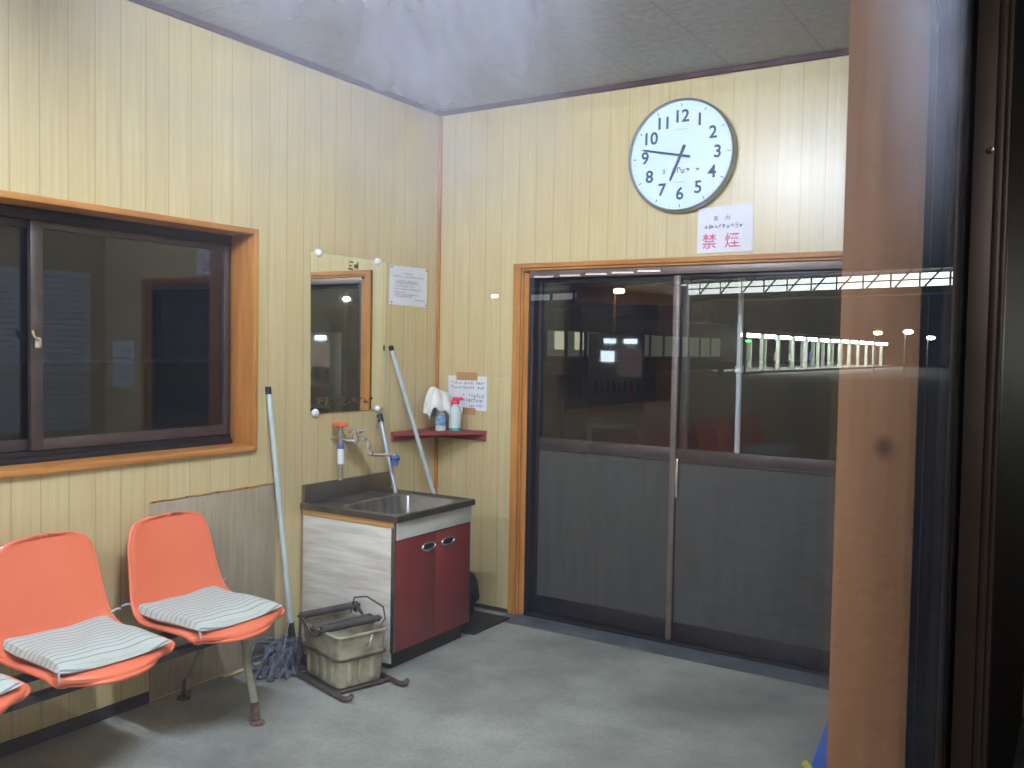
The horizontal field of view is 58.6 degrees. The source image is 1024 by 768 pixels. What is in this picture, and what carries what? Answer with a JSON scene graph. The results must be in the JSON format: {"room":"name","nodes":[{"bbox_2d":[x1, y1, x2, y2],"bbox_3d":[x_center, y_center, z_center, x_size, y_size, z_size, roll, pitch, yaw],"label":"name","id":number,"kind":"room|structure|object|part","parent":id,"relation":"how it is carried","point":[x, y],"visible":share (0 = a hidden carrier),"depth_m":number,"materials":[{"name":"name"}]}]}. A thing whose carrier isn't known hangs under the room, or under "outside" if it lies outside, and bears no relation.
{"room":"railway station","nodes":[
{"label":"railway station","id":0,"kind":"room"},
{"bbox_2d":[0,0,438,742],"bbox_3d":[-2.575,-0.071,2.409,0.200,2.960,7.600,2,3,32],"label":"wall","id":1,"kind":"structure","parent":0,"point":[125,104],"depth_m":4.18,"materials":[{"name":"beige wood"}]},
{"bbox_2d":[0,190,258,478],"bbox_3d":[-1.862,-0.185,3.502,0.217,1.050,2.119,2,3,32],"label":"window","id":2,"kind":"structure","parent":1,"relation":"in","point":[237,431],"depth_m":3.93,"materials":[{"name":"orange wood"}]},
{"bbox_3d":[-2.177,-0.177,3.163,0.024,0.904,1.100,2,3,32],"label":"sash","id":3,"kind":"part","parent":2,"relation":"part of","materials":[{"name":"brown metal"}]},
{"bbox_3d":[-1.628,-0.200,3.977,0.024,0.904,0.971,2,3,32],"label":"sash","id":4,"kind":"part","parent":2,"relation":"part of","materials":[{"name":"brown metal"}]},
{"bbox_3d":[-1.861,-0.185,3.502,0.208,1.050,2.119,2,3,32],"label":"casing","id":5,"kind":"part","parent":2,"relation":"part of","materials":[{"name":"orange wood"}]},
{"bbox_2d":[0,637,301,757],"bbox_3d":[-2.516,1.387,2.402,0.012,0.050,7.580,2,3,32],"label":"baseboard","id":6,"kind":"structure","parent":1,"relation":"attached to","point":[17,744],"depth_m":3.61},
{"bbox_2d":[149,483,275,700],"bbox_3d":[-1.359,0.920,4.200,0.010,0.864,0.712,2,3,32],"label":"board","id":7,"kind":"object","parent":1,"relation":"attached to","point":[241,523],"visible":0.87,"depth_m":4.27,"materials":[{"name":"beige wood"}]},
{"bbox_2d":[128,0,440,115],"bbox_3d":[-2.462,-1.532,2.282,0.022,0.026,7.578,2,3,32],"label":"trim","id":8,"kind":"structure","parent":1,"relation":"attached to","point":[146,3],"depth_m":4.36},
{"bbox_2d":[302,471,390,502],"bbox_3d":[-0.878,0.551,4.920,0.018,0.092,0.678,2,3,32],"label":"backsplash","id":9,"kind":"structure","parent":1,"relation":"attached to","point":[312,492],"depth_m":4.88,"materials":[{"name":"silver metal"}]},
{"bbox_2d":[310,249,385,416],"bbox_3d":[-0.866,-0.267,4.883,0.027,0.860,0.588,2,3,32],"label":"wall mirror","id":10,"kind":"object","parent":1,"relation":"attached to","point":[348,294],"visible":1,"depth_m":4.86,"materials":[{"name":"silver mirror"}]},
{"bbox_2d":[331,422,399,480],"bbox_3d":[-0.770,0.352,4.848,0.377,0.306,0.103,0,2,-24],"label":"tap","id":11,"kind":"object","parent":1,"relation":"attached to","point":[394,458],"visible":1,"depth_m":4.79,"materials":[{"name":"silver metal"}]},
{"bbox_3d":[-0.898,0.211,4.777,0.086,0.022,0.086,2,3,32],"label":"valve handle","id":12,"kind":"part","parent":11,"relation":"part of","materials":[{"name":"plastic"}]},
{"bbox_2d":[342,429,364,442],"bbox_3d":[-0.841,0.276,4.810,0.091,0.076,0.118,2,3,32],"label":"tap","id":13,"kind":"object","parent":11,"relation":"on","point":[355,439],"depth_m":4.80,"materials":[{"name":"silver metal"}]},
{"bbox_3d":[-0.717,0.339,4.874,0.197,0.124,0.045,0,3,-29],"label":"spout","id":14,"kind":"part","parent":11,"relation":"part of","materials":[{"name":"silver metal"}]},
{"bbox_2d":[389,265,427,307],"bbox_3d":[-0.596,-0.567,5.301,0.011,0.228,0.346,2,3,32],"label":"printed notice","id":15,"kind":"object","parent":1,"relation":"attached to","point":[408,285],"visible":1,"depth_m":5.30,"materials":[{"name":"white paper"}]},
{"bbox_2d":[391,427,486,441],"bbox_3d":[-0.422,0.304,5.300,0.372,0.058,0.432,2,3,32],"label":"corner shelf","id":16,"kind":"object","parent":1,"relation":"attached to","point":[468,434],"visible":0.97,"depth_m":5.33,"materials":[{"name":"red wood"}]},
{"bbox_3d":[-0.575,0.308,5.386,0.019,0.035,0.408,2,3,32],"label":"support rail","id":17,"kind":"part","parent":16,"relation":"part of","materials":[{"name":"red wood"}]},
{"bbox_2d":[435,409,445,430],"bbox_3d":[-0.419,0.184,5.373,0.066,0.176,0.066,2,3,32],"label":"detergent bottle","id":18,"kind":"object","parent":16,"relation":"on","point":[440,416],"visible":0.68,"depth_m":5.35,"materials":[{"name":"white plastic"}]},
{"bbox_2d":[423,387,452,419],"bbox_3d":[-0.433,0.114,5.360,0.166,0.196,0.201,1,2,2],"label":"cleaning cloth","id":19,"kind":"object","parent":18,"relation":"on","point":[435,398],"visible":0.96,"depth_m":5.31,"materials":[{"name":"white fabric"}]},
{"bbox_2d":[449,397,462,430],"bbox_3d":[-0.329,0.175,5.356,0.083,0.198,0.075,1,2,-5],"label":"spray bottle","id":20,"kind":"object","parent":16,"relation":"on","point":[455,420],"visible":0.99,"depth_m":5.33,"materials":[{"name":"white plastic"}]},
{"bbox_3d":[-0.313,0.310,5.474,0.370,0.037,0.019,2,3,32],"label":"support rail","id":21,"kind":"part","parent":16,"relation":"part of","materials":[{"name":"red wood"}]},
{"bbox_2d":[449,428,460,430],"bbox_3d":[-0.335,0.264,5.359,0.076,0.020,0.076,2,3,32],"label":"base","id":22,"kind":"object","parent":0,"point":[450,429],"depth_m":5.33,"materials":[{"name":"teal plastic"}]},
{"bbox_2d":[149,0,850,110],"bbox_3d":[-1.198,-1.542,1.493,3.400,0.100,7.880,2,3,32],"label":"ceiling","id":23,"kind":"structure","parent":0,"point":[441,55],"depth_m":4.13,"materials":[{"name":"grey paint"}]},
{"bbox_2d":[0,607,1023,767],"bbox_3d":[-1.235,1.540,1.641,3.400,0.150,7.940,2,3,32],"label":"floor","id":24,"kind":"structure","parent":0,"point":[503,695],"depth_m":3.78,"materials":[{"name":"concrete"}]},
{"bbox_2d":[0,511,284,726],"bbox_3d":[-1.696,0.986,3.058,0.554,0.826,2.128,2,3,32],"label":"chairs","id":25,"kind":"object","parent":24,"relation":"on","point":[49,581],"visible":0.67,"depth_m":3.49,"materials":[{"name":"plastic"}]},
{"bbox_2d":[0,674,23,695],"bbox_3d":[-1.829,0.944,2.812,0.438,0.090,0.519,2,3,31],"label":"seat cushion","id":26,"kind":"object","parent":25,"relation":"on","point":[7,684],"visible":1,"depth_m":2.86,"materials":[{"name":"grey fabric"}]},
{"bbox_2d":[4,607,170,682],"bbox_3d":[-1.527,0.931,3.266,0.438,0.090,0.519,3,3,35],"label":"seat cushion","id":27,"kind":"object","parent":25,"relation":"on","point":[100,641],"visible":1,"depth_m":3.21,"materials":[{"name":"grey fabric"}]},
{"bbox_3d":[-1.335,1.176,3.903,0.214,0.344,0.031,2,3,32],"label":"leg","id":28,"kind":"part","parent":25,"relation":"part of","materials":[{"name":"grey metal"}]},
{"bbox_2d":[121,578,281,637],"bbox_3d":[-1.242,0.917,3.730,0.438,0.090,0.519,2,3,32],"label":"seat cushion","id":29,"kind":"object","parent":25,"relation":"on","point":[211,608],"visible":1,"depth_m":3.66,"materials":[{"name":"grey fabric"}]},
{"bbox_3d":[-1.105,1.184,3.758,0.171,0.341,0.031,2,3,32],"label":"leg","id":30,"kind":"part","parent":25,"relation":"part of","materials":[{"name":"grey metal"}]},
{"bbox_2d":[222,661,260,679],"bbox_3d":[-1.240,1.347,4.351,0.018,0.017,0.361,2,3,29],"label":"stick","id":31,"kind":"object","parent":24,"relation":"on","point":[241,670],"visible":0.56,"depth_m":4.25,"materials":[{"name":"beige wood"}]},
{"bbox_2d":[250,387,306,681],"bbox_3d":[-1.107,0.691,4.301,0.301,1.346,0.362,2,3,32],"label":"mop","id":32,"kind":"object","parent":24,"relation":"on","point":[280,658],"visible":0.97,"depth_m":4.39,"materials":[{"name":"grey plastic"}]},
{"bbox_2d":[296,596,409,701],"bbox_3d":[-0.739,1.183,4.198,0.352,0.377,0.454,-1,3,-42],"label":"bucket","id":33,"kind":"object","parent":24,"relation":"on","point":[344,648],"visible":1,"depth_m":4.14,"materials":[{"name":"beige plastic"}]},
{"bbox_3d":[-0.841,1.225,4.096,0.054,0.298,0.434,-1,3,-42],"label":"foot frame","id":34,"kind":"part","parent":33,"relation":"part of","materials":[{"name":"brown metal"}]},
{"bbox_2d":[304,641,383,688],"bbox_3d":[-0.780,1.275,4.230,0.250,0.143,0.330,-1,3,-42],"label":"tub","id":35,"kind":"object","parent":33,"relation":"in","point":[355,667],"depth_m":4.11,"materials":[{"name":"beige plastic"}]},
{"bbox_2d":[302,610,387,657],"bbox_3d":[-0.778,1.160,4.225,0.404,0.108,0.347,2,3,32],"label":"tub","id":36,"kind":"object","parent":33,"relation":"in","point":[364,637],"depth_m":4.15,"materials":[{"name":"beige plastic"}]},
{"bbox_3d":[-0.682,1.084,4.289,0.101,0.184,0.353,0,3,-25],"label":"bail handle","id":37,"kind":"part","parent":33,"relation":"part of","materials":[{"name":"brown metal"}]},
{"bbox_3d":[-0.622,1.220,4.292,0.054,0.298,0.434,-1,3,-42],"label":"foot frame","id":38,"kind":"part","parent":33,"relation":"part of","materials":[{"name":"brown metal"}]},
{"bbox_2d":[300,471,474,668],"bbox_3d":[-0.627,0.933,4.764,0.637,0.834,0.692,2,3,32],"label":"base cabinet","id":39,"kind":"object","parent":24,"relation":"on","point":[406,551],"visible":0.95,"depth_m":4.55,"materials":[{"name":"red laminate"}]},
{"bbox_2d":[376,413,397,493],"bbox_3d":[-0.693,0.383,5.035,0.050,0.434,0.193,-1,3,-43],"label":"pole","id":40,"kind":"object","parent":39,"relation":"in","point":[380,419],"visible":0.83,"depth_m":5.03,"materials":[{"name":"grey metal"}]},
{"bbox_2d":[300,488,474,522],"bbox_3d":[-0.636,0.679,4.732,0.637,0.150,0.642,2,3,32],"label":"sink","id":41,"kind":"object","parent":39,"relation":"in","point":[357,505],"depth_m":4.72,"materials":[{"name":"silver metal"}]},
{"bbox_3d":[-0.479,1.011,4.473,0.022,0.536,0.308,2,3,32],"label":"cabinet door","id":42,"kind":"part","parent":39,"relation":"part of","materials":[{"name":"red laminate"}]},
{"bbox_3d":[-0.412,0.806,4.536,0.012,0.048,0.116,2,3,32],"label":"handle","id":43,"kind":"part","parent":39,"relation":"part of","materials":[{"name":"silver metal"}]},
{"bbox_2d":[424,543,433,548],"bbox_3d":[-0.415,0.806,4.538,0.001,0.034,0.100,2,3,32],"label":"handle","id":44,"kind":"object","parent":39,"relation":"on","point":[426,545],"depth_m":4.54,"materials":[{"name":"silver metal"}]},
{"bbox_3d":[-0.327,0.802,4.671,0.012,0.048,0.116,2,3,32],"label":"handle","id":45,"kind":"part","parent":39,"relation":"part of","materials":[{"name":"silver metal"}]},
{"bbox_2d":[443,538,452,542],"bbox_3d":[-0.329,0.802,4.673,0.001,0.034,0.100,2,3,32],"label":"handle","id":46,"kind":"object","parent":39,"relation":"on","point":[445,540],"depth_m":4.67,"materials":[{"name":"silver metal"}]},
{"bbox_3d":[-0.314,1.003,4.734,0.022,0.536,0.302,2,3,32],"label":"cabinet door","id":47,"kind":"part","parent":39,"relation":"part of","materials":[{"name":"red laminate"}]},
{"bbox_2d":[389,345,435,493],"bbox_3d":[-0.476,0.551,5.274,0.510,1.541,0.028,0,3,-24],"label":"pole","id":48,"kind":"object","parent":24,"relation":"on","point":[391,348],"visible":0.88,"depth_m":5.21,"materials":[{"name":"grey plastic"}]},
{"bbox_2d":[461,610,509,634],"bbox_3d":[-0.327,1.332,5.194,0.520,0.012,0.360,2,3,32],"label":"rubber mat","id":49,"kind":"object","parent":24,"relation":"on","point":[479,621],"visible":0.44,"depth_m":5.11,"materials":[{"name":"black rubber"}]},
{"bbox_2d":[469,572,479,614],"bbox_3d":[-0.337,1.171,5.244,0.336,0.305,0.220,2,3,32],"label":"bag","id":50,"kind":"object","parent":49,"relation":"on","point":[474,595],"visible":0.14,"depth_m":5.17,"materials":[{"name":"black plastic"}]},
{"bbox_2d":[801,760,812,767],"bbox_3d":[1.060,1.331,2.792,0.372,0.254,0.092,2,3,32],"label":"broom","id":51,"kind":"object","parent":24,"relation":"on","point":[805,764],"visible":1,"depth_m":2.90,"materials":[{"name":"yellow plastic"}]},
{"bbox_2d":[811,721,827,767],"bbox_3d":[1.097,0.953,2.900,0.347,1.002,0.111,2,3,32],"label":"dustpan","id":52,"kind":"object","parent":24,"relation":"on","point":[820,758],"visible":0.05,"depth_m":2.91,"materials":[{"name":"blue plastic"}]},
{"bbox_2d":[438,55,1023,716],"bbox_3d":[0.874,-0.107,4.804,3.340,2.960,0.140,2,3,32],"label":"wall","id":53,"kind":"structure","parent":0,"point":[549,181],"depth_m":5.05,"materials":[{"name":"beige wood"}]},
{"bbox_2d":[434,116,442,493],"bbox_3d":[-0.453,-0.147,5.551,0.018,2.934,0.018,2,3,32],"label":"trim","id":54,"kind":"structure","parent":53,"relation":"attached to","point":[440,117],"depth_m":5.52,"materials":[{"name":"orange wood"}]},
{"bbox_2d":[448,372,486,414],"bbox_3d":[-0.268,0.056,5.447,0.280,0.253,0.004,2,3,32],"label":"notice","id":55,"kind":"object","parent":53,"relation":"attached to","point":[467,385],"visible":0.98,"depth_m":5.44,"materials":[{"name":"white paper"}]},
{"bbox_2d":[474,603,507,612],"bbox_3d":[-0.245,1.317,5.466,0.525,0.022,0.012,2,3,32],"label":"baseboard","id":56,"kind":"structure","parent":53,"relation":"attached to","point":[484,606],"depth_m":5.38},
{"bbox_2d":[508,268,529,614],"bbox_3d":[0.876,0.359,4.783,2.026,2.023,0.116,2,3,32],"label":"trim","id":57,"kind":"structure","parent":53,"relation":"attached to","point":[521,279],"depth_m":5.26,"materials":[{"name":"orange wood"}]},
{"bbox_2d":[440,48,848,115],"bbox_3d":[0.856,-1.571,4.677,3.060,0.026,0.022,2,3,32],"label":"trim","id":58,"kind":"structure","parent":53,"relation":"attached to","point":[844,52],"depth_m":4.73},
{"bbox_2d":[501,613,828,689],"bbox_3d":[0.830,1.373,4.778,2.030,0.004,0.305,2,3,32],"label":"trim","id":59,"kind":"structure","parent":53,"relation":"attached to","point":[766,670],"depth_m":4.68,"materials":[{"name":"metal"}]},
{"bbox_2d":[513,251,842,271],"bbox_3d":[0.893,-0.634,4.743,2.026,0.040,0.118,2,3,32],"label":"trim","id":60,"kind":"structure","parent":53,"relation":"attached to","point":[823,255],"depth_m":4.67,"materials":[{"name":"orange wood"}]},
{"bbox_2d":[628,98,736,212],"bbox_3d":[0.865,-1.168,4.665,0.576,0.576,0.054,2,3,32],"label":"wall clock","id":61,"kind":"object","parent":53,"relation":"attached to","point":[683,154],"visible":1,"depth_m":4.65,"materials":[{"name":"plastic"}]},
{"bbox_2d":[663,128,699,182],"bbox_3d":[0.864,-1.166,4.656,0.201,0.274,0.001,2,3,32],"label":"print","id":62,"kind":"object","parent":61,"relation":"attached to","point":[684,128],"depth_m":4.65},
{"bbox_2d":[523,260,842,676],"bbox_3d":[0.886,0.377,4.799,1.834,1.985,0.120,2,3,32],"label":"door","id":63,"kind":"structure","parent":53,"relation":"in","point":[730,554],"depth_m":4.77,"materials":[{"name":"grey metal"}]},
{"bbox_3d":[0.517,0.814,5.065,0.859,0.850,0.012,2,3,32],"label":"panel","id":64,"kind":"part","parent":63,"relation":"part of","materials":[{"name":"grey metal"}]},
{"bbox_3d":[0.524,0.356,5.045,0.859,0.068,0.032,2,3,32],"label":"rail","id":65,"kind":"part","parent":63,"relation":"part of","materials":[{"name":"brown metal"}]},
{"bbox_3d":[0.860,0.492,4.774,0.016,0.205,0.010,2,3,32],"label":"handle","id":66,"kind":"part","parent":63,"relation":"part of","materials":[{"name":"silver metal"}]},
{"bbox_3d":[1.226,0.846,4.573,0.867,0.850,0.012,2,3,32],"label":"panel","id":67,"kind":"part","parent":63,"relation":"part of","materials":[{"name":"grey metal"}]},
{"bbox_3d":[1.233,0.388,4.553,0.867,0.068,0.032,2,3,32],"label":"rail","id":68,"kind":"part","parent":63,"relation":"part of","materials":[{"name":"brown metal"}]},
{"bbox_2d":[697,202,753,252],"bbox_3d":[1.068,-0.782,4.575,0.288,0.241,0.004,2,3,32],"label":"notice","id":69,"kind":"object","parent":53,"relation":"attached to","point":[727,228],"visible":1,"depth_m":4.57,"materials":[{"name":"white paper"}]},
{"bbox_2d":[706,222,741,228],"bbox_3d":[1.059,-0.795,4.579,0.194,0.024,0.001,2,3,32],"label":"print","id":70,"kind":"object","parent":69,"relation":"attached to","point":[737,222],"depth_m":4.58},
{"bbox_2d":[988,0,1023,767],"bbox_3d":[0.182,0.072,0.664,0.012,3.210,7.880,2,3,32],"label":"wall","id":71,"kind":"structure","parent":0,"point":[1007,673],"depth_m":2.73,"materials":[{"name":"black"}]},
{"bbox_3d":[0.135,0.045,0.693,0.100,2.960,7.600,2,3,32],"label":"wall","id":72,"kind":"structure","parent":0,"visible":0},
{"bbox_2d":[827,0,1017,767],"bbox_3d":[0.058,0.081,0.506,0.212,2.060,2.260,2,3,32],"label":"door frame","id":73,"kind":"structure","parent":72,"relation":"in","point":[931,82],"depth_m":1.29,"materials":[{"name":"brown wood"}]},
{"bbox_3d":[0.007,0.080,0.500,0.116,2.060,1.984,2,3,32],"label":"casing","id":74,"kind":"part","parent":73,"relation":"part of","materials":[{"name":"brown wood"}]},
{"bbox_3d":[0.086,0.083,0.454,0.043,1.980,1.881,2,3,32],"label":"sash","id":75,"kind":"part","parent":73,"relation":"part of","materials":[{"name":"brown metal"}]},
{"bbox_3d":[0.080,0.083,0.453,0.058,2.000,1.894,2,3,32],"label":"frame","id":76,"kind":"part","parent":73,"relation":"part of","materials":[{"name":"brown metal"}]},
{"bbox_3d":[0.105,0.079,0.453,0.005,1.930,1.861,2,3,32],"label":"pane","id":77,"kind":"part","parent":73,"relation":"part of","materials":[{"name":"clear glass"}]},
{"label":"outside","id":78,"kind":"structure","parent":0,"visible":0},
{"bbox_2d":[0,360,838,460],"bbox_3d":[40.094,0.461,50.933,140.000,0.190,200.000,2,3,32],"label":"ground","id":79,"kind":"structure","parent":78,"point":[789,409],"depth_m":28.15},
{"bbox_2d":[734,278,744,452],"bbox_3d":[1.261,-0.006,5.071,0.048,3.050,0.047,2,3,32],"label":"pipe","id":80,"kind":"object","parent":79,"relation":"on","point":[739,369],"visible":0.31,"depth_m":5.05,"materials":[{"name":"silver metal"}]}
]}

